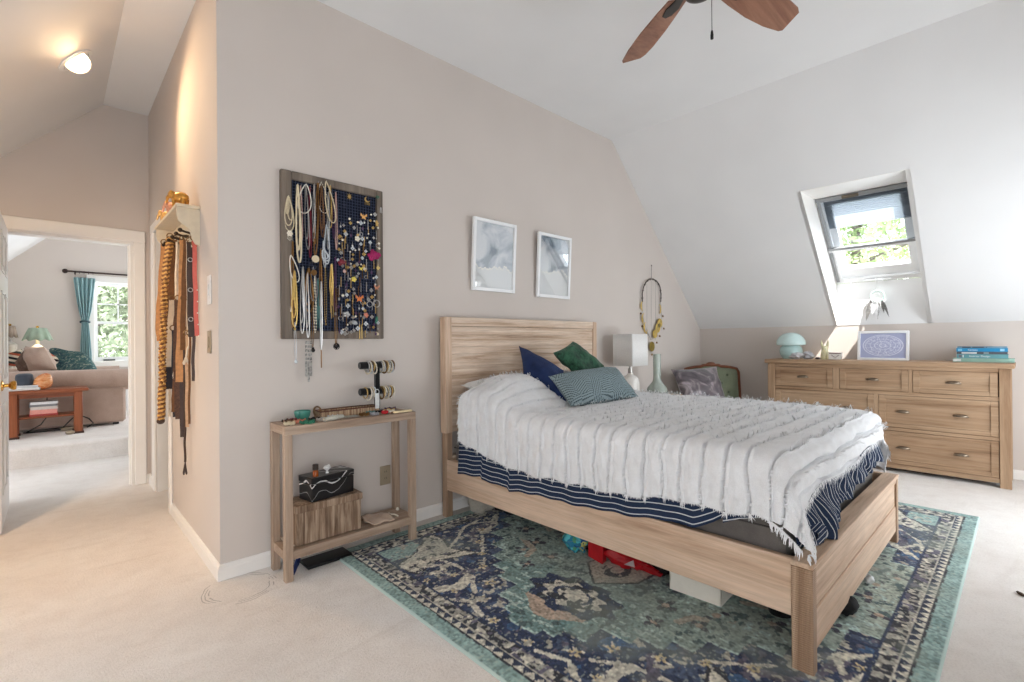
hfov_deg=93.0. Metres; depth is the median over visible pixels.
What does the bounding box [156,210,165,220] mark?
elephant figurine
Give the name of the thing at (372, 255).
earring
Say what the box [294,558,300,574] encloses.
cord
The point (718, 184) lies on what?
ceiling
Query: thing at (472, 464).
bed skirt
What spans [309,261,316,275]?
necklace
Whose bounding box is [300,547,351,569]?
folder
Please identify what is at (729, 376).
upholstered chair
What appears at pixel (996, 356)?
book
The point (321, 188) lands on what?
necklace
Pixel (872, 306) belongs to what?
dreamcatcher
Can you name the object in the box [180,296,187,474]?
belt
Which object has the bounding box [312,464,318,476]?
bottle
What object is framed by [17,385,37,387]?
book
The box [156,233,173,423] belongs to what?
belt
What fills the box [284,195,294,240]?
necklace
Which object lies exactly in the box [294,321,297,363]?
necklace
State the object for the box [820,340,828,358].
figurine
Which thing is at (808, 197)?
trim
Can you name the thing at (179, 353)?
belt
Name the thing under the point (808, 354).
bag
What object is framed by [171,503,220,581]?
baseboard
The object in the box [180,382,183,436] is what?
belt
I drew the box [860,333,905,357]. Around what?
print
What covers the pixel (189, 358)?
belt
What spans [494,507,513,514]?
bag
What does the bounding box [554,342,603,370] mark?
throw pillow
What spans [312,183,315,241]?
necklace
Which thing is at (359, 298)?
earring
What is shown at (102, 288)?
tree
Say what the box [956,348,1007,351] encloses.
book
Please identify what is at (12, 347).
table lamp
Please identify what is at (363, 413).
bracelet
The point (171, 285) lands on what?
belt
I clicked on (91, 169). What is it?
wall
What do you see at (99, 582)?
floor
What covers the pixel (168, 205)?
elephant figurine
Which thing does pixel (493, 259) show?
picture frame
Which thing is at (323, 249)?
necklace
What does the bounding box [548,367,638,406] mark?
throw pillow
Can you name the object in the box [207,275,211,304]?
light switch
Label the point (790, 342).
mushroom lamp
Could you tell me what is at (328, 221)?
necklace
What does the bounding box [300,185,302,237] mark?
necklace
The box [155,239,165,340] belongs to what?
belt
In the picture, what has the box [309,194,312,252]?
necklace
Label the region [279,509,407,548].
shelf
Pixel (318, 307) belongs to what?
pendant
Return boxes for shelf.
[18,411,73,419]
[154,203,199,257]
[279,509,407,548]
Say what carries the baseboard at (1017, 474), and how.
attached to the wall at (746, 349)
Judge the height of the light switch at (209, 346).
0.116 m
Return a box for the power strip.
[61,427,72,430]
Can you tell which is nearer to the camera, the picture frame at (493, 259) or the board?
the board
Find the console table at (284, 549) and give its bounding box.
[270,408,416,583]
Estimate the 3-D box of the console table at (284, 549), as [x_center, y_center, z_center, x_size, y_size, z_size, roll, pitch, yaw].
[-0.896,0.787,2.654,0.728,0.750,0.220,0,0,-43]
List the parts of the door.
panel moulding, knob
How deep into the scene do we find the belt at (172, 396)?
2.94 m
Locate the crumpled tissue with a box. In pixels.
[864,573,874,583]
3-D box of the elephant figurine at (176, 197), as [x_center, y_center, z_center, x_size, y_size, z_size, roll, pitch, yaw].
[-1.843,-0.781,2.674,0.143,0.094,0.055,0,0,6]
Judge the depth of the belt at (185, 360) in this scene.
2.78 m
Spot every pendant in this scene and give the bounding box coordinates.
[287,230,292,240]
[305,341,311,381]
[312,255,318,262]
[316,306,319,327]
[330,290,333,318]
[333,343,339,349]
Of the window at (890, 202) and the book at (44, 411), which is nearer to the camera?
the window at (890, 202)
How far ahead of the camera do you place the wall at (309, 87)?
3.00 m
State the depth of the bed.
2.22 m
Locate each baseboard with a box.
[149,473,151,486]
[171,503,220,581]
[220,496,468,580]
[1013,469,1023,479]
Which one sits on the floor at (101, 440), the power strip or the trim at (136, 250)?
the power strip
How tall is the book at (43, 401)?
0.026 m
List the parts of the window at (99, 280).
sash, sash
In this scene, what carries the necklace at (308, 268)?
hanging from the board
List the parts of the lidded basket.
lid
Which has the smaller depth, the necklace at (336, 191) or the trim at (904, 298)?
the necklace at (336, 191)
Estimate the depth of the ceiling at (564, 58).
3.13 m
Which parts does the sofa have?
rolled arm, arm panel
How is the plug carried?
on the floor at (101, 440)
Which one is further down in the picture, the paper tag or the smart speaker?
the paper tag
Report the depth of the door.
3.10 m
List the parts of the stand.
post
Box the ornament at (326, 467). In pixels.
[323,464,330,472]
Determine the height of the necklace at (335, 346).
0.358 m
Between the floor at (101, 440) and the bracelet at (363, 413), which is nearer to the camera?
the bracelet at (363, 413)
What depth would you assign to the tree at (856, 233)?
10.70 m
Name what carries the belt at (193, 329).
hanging from the wall shelf at (181, 220)
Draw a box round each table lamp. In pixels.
[8,324,17,367]
[21,326,53,347]
[613,334,647,391]
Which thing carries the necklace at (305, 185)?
hanging from the board
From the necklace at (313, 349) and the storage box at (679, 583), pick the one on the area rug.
the storage box at (679, 583)
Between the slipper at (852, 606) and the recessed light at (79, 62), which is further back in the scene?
the recessed light at (79, 62)
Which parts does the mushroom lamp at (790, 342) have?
lamp shade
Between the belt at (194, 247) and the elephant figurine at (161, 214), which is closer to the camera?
the belt at (194, 247)
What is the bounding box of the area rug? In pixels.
[339,502,979,681]
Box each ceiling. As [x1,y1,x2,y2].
[0,0,124,261]
[103,0,994,140]
[612,0,1023,328]
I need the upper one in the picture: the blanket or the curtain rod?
the curtain rod
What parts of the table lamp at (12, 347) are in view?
lamp shade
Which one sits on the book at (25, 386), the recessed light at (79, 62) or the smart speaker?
the smart speaker
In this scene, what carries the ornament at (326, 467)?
on the box at (339, 480)
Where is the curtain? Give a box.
[73,271,94,359]
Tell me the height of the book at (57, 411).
0.020 m
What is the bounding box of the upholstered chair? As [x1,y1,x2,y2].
[684,362,741,398]
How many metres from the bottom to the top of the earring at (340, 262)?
0.042 m
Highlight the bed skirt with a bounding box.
[457,442,722,527]
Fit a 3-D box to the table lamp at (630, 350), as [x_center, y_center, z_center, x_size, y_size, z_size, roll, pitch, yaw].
[1.087,0.230,4.454,0.260,0.586,0.213,0,0,-43]
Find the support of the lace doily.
on the dresser
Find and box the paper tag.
[374,389,378,408]
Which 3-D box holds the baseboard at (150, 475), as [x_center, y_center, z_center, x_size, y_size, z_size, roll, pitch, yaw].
[-2.946,1.144,3.971,0.014,0.076,0.235,0,0,-43]
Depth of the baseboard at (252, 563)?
2.49 m
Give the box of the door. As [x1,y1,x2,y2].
[0,212,16,533]
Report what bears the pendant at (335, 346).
attached to the necklace at (335, 346)
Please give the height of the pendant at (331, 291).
0.159 m
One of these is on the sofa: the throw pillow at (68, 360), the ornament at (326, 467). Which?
the throw pillow at (68, 360)
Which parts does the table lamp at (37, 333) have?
lamp shade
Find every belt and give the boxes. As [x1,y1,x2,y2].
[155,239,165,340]
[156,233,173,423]
[165,295,174,416]
[166,235,176,324]
[169,325,174,416]
[171,384,174,411]
[172,237,178,375]
[173,295,179,418]
[175,236,182,381]
[180,237,186,349]
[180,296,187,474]
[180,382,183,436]
[182,235,188,364]
[183,330,188,426]
[186,236,193,336]
[186,330,190,423]
[190,236,199,336]
[191,241,195,380]
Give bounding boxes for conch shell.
[33,373,52,389]
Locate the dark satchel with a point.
(664, 572)
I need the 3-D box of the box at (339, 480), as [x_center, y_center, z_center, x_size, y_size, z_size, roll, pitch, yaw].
[-0.983,0.755,2.581,0.128,0.122,0.248,-1,0,37]
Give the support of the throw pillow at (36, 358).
on the sofa
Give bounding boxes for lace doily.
[789,352,804,358]
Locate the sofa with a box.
[9,366,127,430]
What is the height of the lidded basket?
0.198 m
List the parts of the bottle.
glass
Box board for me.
[279,169,383,338]
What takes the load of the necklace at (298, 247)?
hanging from the board
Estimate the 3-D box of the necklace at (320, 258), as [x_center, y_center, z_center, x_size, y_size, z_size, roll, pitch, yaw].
[-1.059,-0.299,2.688,0.023,0.429,0.019,0,0,-8]
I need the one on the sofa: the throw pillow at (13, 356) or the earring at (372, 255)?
the throw pillow at (13, 356)
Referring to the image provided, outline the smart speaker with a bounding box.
[15,373,33,385]
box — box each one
[299,465,353,502]
[669,571,732,606]
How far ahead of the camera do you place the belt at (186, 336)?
2.79 m
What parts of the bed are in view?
headboard leg, headboard rail, headboard panel, rail, foot post, footboard panel, footboard rail, footboard panel, rail, foot post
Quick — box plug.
[65,430,74,433]
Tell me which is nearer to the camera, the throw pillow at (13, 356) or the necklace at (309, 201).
the necklace at (309, 201)
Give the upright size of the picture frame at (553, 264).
0.528 m
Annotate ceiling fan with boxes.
[622,0,798,62]
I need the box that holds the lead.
[23,398,93,433]
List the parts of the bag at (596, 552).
panel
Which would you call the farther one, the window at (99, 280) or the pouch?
the window at (99, 280)
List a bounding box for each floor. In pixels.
[0,455,1023,681]
[9,410,128,469]
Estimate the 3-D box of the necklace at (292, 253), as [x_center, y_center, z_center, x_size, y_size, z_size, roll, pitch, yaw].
[-1.168,-0.302,2.584,0.022,0.470,0.019,0,0,-8]
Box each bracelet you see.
[283,421,294,425]
[299,419,314,424]
[359,412,369,415]
[370,411,378,415]
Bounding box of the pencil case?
[322,414,343,421]
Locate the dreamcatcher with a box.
[866,289,888,319]
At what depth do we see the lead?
5.39 m
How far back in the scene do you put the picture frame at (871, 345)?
4.44 m
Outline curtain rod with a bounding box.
[62,269,126,275]
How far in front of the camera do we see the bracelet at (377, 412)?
2.68 m
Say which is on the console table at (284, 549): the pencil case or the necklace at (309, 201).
the pencil case
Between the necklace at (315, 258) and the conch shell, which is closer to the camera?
the necklace at (315, 258)
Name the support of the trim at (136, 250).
attached to the wall at (91, 169)
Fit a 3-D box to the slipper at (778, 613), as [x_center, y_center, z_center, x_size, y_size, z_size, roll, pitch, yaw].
[1.103,1.092,2.006,0.098,0.081,0.071,0,0,-43]
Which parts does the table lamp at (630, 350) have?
lamp shade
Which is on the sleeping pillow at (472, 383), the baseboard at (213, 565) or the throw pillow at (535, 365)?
the throw pillow at (535, 365)
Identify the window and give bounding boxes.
[86,275,127,366]
[815,182,920,283]
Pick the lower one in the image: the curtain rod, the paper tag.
the paper tag
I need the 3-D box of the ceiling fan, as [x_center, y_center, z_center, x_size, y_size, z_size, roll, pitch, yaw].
[0.830,-1.601,2.038,1.266,0.636,1.244,0,0,-43]
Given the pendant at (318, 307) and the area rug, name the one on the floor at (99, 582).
the area rug
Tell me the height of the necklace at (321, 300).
0.481 m
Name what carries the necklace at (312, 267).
hanging from the board
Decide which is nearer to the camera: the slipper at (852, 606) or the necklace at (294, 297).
the slipper at (852, 606)
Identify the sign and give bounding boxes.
[828,352,841,359]
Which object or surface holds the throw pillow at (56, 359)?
on the sofa
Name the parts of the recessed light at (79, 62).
bulb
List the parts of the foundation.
support leg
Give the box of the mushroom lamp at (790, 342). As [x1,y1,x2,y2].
[776,332,805,358]
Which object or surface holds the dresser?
on the floor at (99, 582)
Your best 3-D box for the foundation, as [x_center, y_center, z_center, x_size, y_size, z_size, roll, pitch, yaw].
[0.854,0.892,2.971,1.496,0.488,2.013,0,0,-43]
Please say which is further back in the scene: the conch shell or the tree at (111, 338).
the tree at (111, 338)
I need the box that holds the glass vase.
[647,354,667,392]
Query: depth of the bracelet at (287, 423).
2.38 m
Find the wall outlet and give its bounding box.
[380,465,390,485]
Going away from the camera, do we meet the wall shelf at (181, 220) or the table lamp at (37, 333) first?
the wall shelf at (181, 220)
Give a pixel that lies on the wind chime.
(658, 326)
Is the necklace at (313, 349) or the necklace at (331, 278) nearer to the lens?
the necklace at (313, 349)
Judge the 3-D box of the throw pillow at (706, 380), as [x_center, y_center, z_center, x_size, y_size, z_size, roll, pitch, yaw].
[1.930,0.447,4.980,0.535,0.350,0.253,0,0,-14]
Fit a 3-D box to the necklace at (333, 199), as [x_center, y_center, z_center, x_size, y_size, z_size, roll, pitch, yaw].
[-1.007,-0.686,2.739,0.021,0.222,0.014,0,0,13]
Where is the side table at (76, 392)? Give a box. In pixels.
[9,386,88,439]
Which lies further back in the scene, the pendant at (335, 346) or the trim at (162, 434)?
the trim at (162, 434)
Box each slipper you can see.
[770,608,784,616]
[841,596,859,616]
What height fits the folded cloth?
0.037 m
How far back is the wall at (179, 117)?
2.76 m
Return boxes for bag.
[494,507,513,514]
[588,541,662,576]
[803,351,814,358]
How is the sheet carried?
on the mattress
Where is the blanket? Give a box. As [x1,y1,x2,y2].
[456,368,890,565]
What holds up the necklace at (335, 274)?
hanging from the board
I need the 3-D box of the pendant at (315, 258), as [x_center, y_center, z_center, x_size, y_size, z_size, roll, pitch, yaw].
[-1.076,-0.449,2.660,0.040,0.040,0.004,0,0,-43]
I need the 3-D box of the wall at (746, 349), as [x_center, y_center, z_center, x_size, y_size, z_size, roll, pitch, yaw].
[3.543,0.279,4.624,0.120,1.700,3.557,0,0,-43]
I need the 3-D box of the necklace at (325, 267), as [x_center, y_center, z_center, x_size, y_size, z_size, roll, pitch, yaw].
[-1.040,-0.251,2.705,0.013,0.324,0.021,0,0,-43]
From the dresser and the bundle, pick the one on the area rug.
the bundle
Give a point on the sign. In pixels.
(831, 355)
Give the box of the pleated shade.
[823,187,910,228]
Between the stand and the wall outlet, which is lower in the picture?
the wall outlet
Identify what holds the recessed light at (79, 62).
in the ceiling at (37, 98)
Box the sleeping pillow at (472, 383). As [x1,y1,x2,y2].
[461,377,489,388]
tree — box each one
[97,285,127,356]
[97,288,127,356]
[839,218,920,283]
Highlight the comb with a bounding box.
[392,409,411,413]
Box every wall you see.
[0,105,150,473]
[8,238,127,368]
[148,0,213,555]
[210,0,699,563]
[700,278,1023,470]
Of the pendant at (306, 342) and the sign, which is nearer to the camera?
the pendant at (306, 342)
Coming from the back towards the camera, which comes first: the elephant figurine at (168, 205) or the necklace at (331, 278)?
the elephant figurine at (168, 205)
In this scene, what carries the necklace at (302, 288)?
hanging from the board
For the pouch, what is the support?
on the area rug
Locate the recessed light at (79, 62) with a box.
[58,49,91,74]
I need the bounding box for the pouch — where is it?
[561,533,587,552]
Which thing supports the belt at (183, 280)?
hanging from the wall shelf at (181, 220)
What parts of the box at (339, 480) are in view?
lid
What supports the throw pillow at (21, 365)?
on the sofa
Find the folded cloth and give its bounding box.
[361,512,394,524]
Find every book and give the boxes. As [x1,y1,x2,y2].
[9,387,39,390]
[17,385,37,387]
[29,403,56,407]
[29,411,57,416]
[30,400,57,404]
[30,404,57,409]
[30,409,56,414]
[953,358,1014,362]
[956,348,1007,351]
[957,346,1007,347]
[957,352,1007,353]
[957,354,1008,358]
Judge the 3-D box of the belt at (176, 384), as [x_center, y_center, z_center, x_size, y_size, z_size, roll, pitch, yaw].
[-1.990,0.095,2.893,0.046,0.741,0.014,0,0,-32]
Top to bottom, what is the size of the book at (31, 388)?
0.028 m
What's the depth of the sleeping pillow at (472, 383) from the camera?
3.17 m
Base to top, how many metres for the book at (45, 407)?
0.030 m
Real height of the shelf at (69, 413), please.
0.023 m
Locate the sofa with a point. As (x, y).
(104, 401)
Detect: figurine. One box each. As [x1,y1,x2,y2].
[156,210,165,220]
[161,201,171,213]
[165,190,188,206]
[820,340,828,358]
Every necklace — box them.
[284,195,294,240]
[289,254,299,281]
[290,241,294,327]
[291,270,297,329]
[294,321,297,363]
[295,184,301,262]
[297,183,311,213]
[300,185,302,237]
[300,267,304,333]
[304,185,309,249]
[305,267,313,311]
[305,272,311,381]
[308,186,311,257]
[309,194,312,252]
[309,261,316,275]
[310,267,317,300]
[311,300,314,351]
[312,182,318,262]
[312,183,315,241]
[313,276,316,332]
[316,278,319,327]
[319,185,324,237]
[319,249,322,305]
[320,281,322,367]
[321,248,329,261]
[322,241,325,267]
[324,180,335,222]
[324,224,329,264]
[324,267,326,324]
[326,192,329,249]
[328,185,332,227]
[329,264,333,318]
[332,199,335,238]
[333,286,339,349]
[334,257,336,314]
[335,191,337,249]
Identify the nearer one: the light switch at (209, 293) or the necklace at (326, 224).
the light switch at (209, 293)
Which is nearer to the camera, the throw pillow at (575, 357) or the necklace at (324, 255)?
the necklace at (324, 255)
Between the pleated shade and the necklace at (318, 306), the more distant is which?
the pleated shade
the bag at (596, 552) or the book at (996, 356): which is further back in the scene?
the book at (996, 356)
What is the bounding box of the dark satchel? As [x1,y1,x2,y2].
[652,565,669,575]
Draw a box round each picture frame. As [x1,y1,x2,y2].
[471,216,516,292]
[535,231,571,298]
[857,330,909,360]
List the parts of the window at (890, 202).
screen rail, handle, sash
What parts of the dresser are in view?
post, drawer panel, drawer, drawer, drawer panel, cup handle, drawer panel, drawer, cup handle, cup handle, drawer panel, drawer panel, drawer, drawer, cup handle, drawer panel, drawer, cup handle, cup handle, post, post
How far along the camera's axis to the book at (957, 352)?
3.89 m
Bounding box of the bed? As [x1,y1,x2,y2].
[440,317,898,675]
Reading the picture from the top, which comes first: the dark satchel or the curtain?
the curtain
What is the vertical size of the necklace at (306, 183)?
0.167 m
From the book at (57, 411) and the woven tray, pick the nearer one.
the woven tray
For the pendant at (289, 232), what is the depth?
2.56 m
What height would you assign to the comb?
0.011 m
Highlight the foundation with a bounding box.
[454,441,871,618]
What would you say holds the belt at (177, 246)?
hanging from the wall shelf at (181, 220)
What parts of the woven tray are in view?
handle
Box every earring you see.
[338,259,345,265]
[355,295,363,301]
[367,249,380,260]
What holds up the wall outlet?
attached to the wall at (309, 87)
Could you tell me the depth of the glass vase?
4.66 m
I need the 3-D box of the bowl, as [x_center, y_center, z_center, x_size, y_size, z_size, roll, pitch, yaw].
[-1.101,0.389,2.550,0.082,0.048,0.082,0,0,-43]
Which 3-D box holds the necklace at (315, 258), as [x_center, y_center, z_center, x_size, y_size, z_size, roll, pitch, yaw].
[-1.080,-0.653,2.664,0.043,0.447,0.022,0,0,-43]
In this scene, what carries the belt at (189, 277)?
hanging from the wall shelf at (181, 220)
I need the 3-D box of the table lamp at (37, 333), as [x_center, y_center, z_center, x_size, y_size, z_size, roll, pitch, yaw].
[-6.393,0.409,6.552,0.313,1.231,0.316,0,0,-43]
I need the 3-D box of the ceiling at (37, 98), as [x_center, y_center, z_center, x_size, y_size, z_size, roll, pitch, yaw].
[-3.453,-1.007,2.766,1.808,1.808,10.650,0,0,-43]
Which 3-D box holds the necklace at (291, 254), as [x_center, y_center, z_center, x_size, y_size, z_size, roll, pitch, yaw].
[-1.157,-0.386,2.584,0.051,0.147,0.021,0,0,-43]
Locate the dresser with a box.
[764,358,1015,489]
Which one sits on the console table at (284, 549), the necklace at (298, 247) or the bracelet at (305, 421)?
the bracelet at (305, 421)
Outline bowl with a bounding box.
[294,409,310,419]
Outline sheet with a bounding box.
[457,442,883,546]
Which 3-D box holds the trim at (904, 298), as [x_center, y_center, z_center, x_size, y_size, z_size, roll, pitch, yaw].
[3.480,-0.363,4.597,0.004,0.412,0.689,0,0,-43]
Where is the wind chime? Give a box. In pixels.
[640,265,664,354]
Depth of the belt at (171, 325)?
3.00 m
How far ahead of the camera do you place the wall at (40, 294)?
7.06 m
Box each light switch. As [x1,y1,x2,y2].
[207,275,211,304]
[207,331,211,352]
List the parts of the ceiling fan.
blade, blade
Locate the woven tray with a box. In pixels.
[313,404,379,417]
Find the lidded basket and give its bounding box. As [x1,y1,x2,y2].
[293,488,362,546]
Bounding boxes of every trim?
[2,215,146,484]
[150,208,172,513]
[797,169,931,325]
[837,278,926,324]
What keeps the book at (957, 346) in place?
on the book at (957, 349)
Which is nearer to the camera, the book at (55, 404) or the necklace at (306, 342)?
the necklace at (306, 342)
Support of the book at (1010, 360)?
on the dresser
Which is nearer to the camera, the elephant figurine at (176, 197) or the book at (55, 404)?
the elephant figurine at (176, 197)
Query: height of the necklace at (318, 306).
0.278 m
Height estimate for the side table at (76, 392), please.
0.494 m
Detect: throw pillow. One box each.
[8,349,21,366]
[15,351,28,370]
[23,346,56,370]
[49,348,96,370]
[49,351,58,363]
[519,346,566,401]
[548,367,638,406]
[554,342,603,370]
[672,366,724,397]
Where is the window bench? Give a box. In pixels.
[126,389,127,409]
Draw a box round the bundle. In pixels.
[468,498,493,513]
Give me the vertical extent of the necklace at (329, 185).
0.242 m
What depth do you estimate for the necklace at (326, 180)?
2.71 m
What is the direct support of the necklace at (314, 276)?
hanging from the board
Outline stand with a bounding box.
[358,361,393,411]
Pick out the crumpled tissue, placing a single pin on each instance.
(869, 579)
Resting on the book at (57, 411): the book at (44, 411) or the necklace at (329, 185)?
the book at (44, 411)

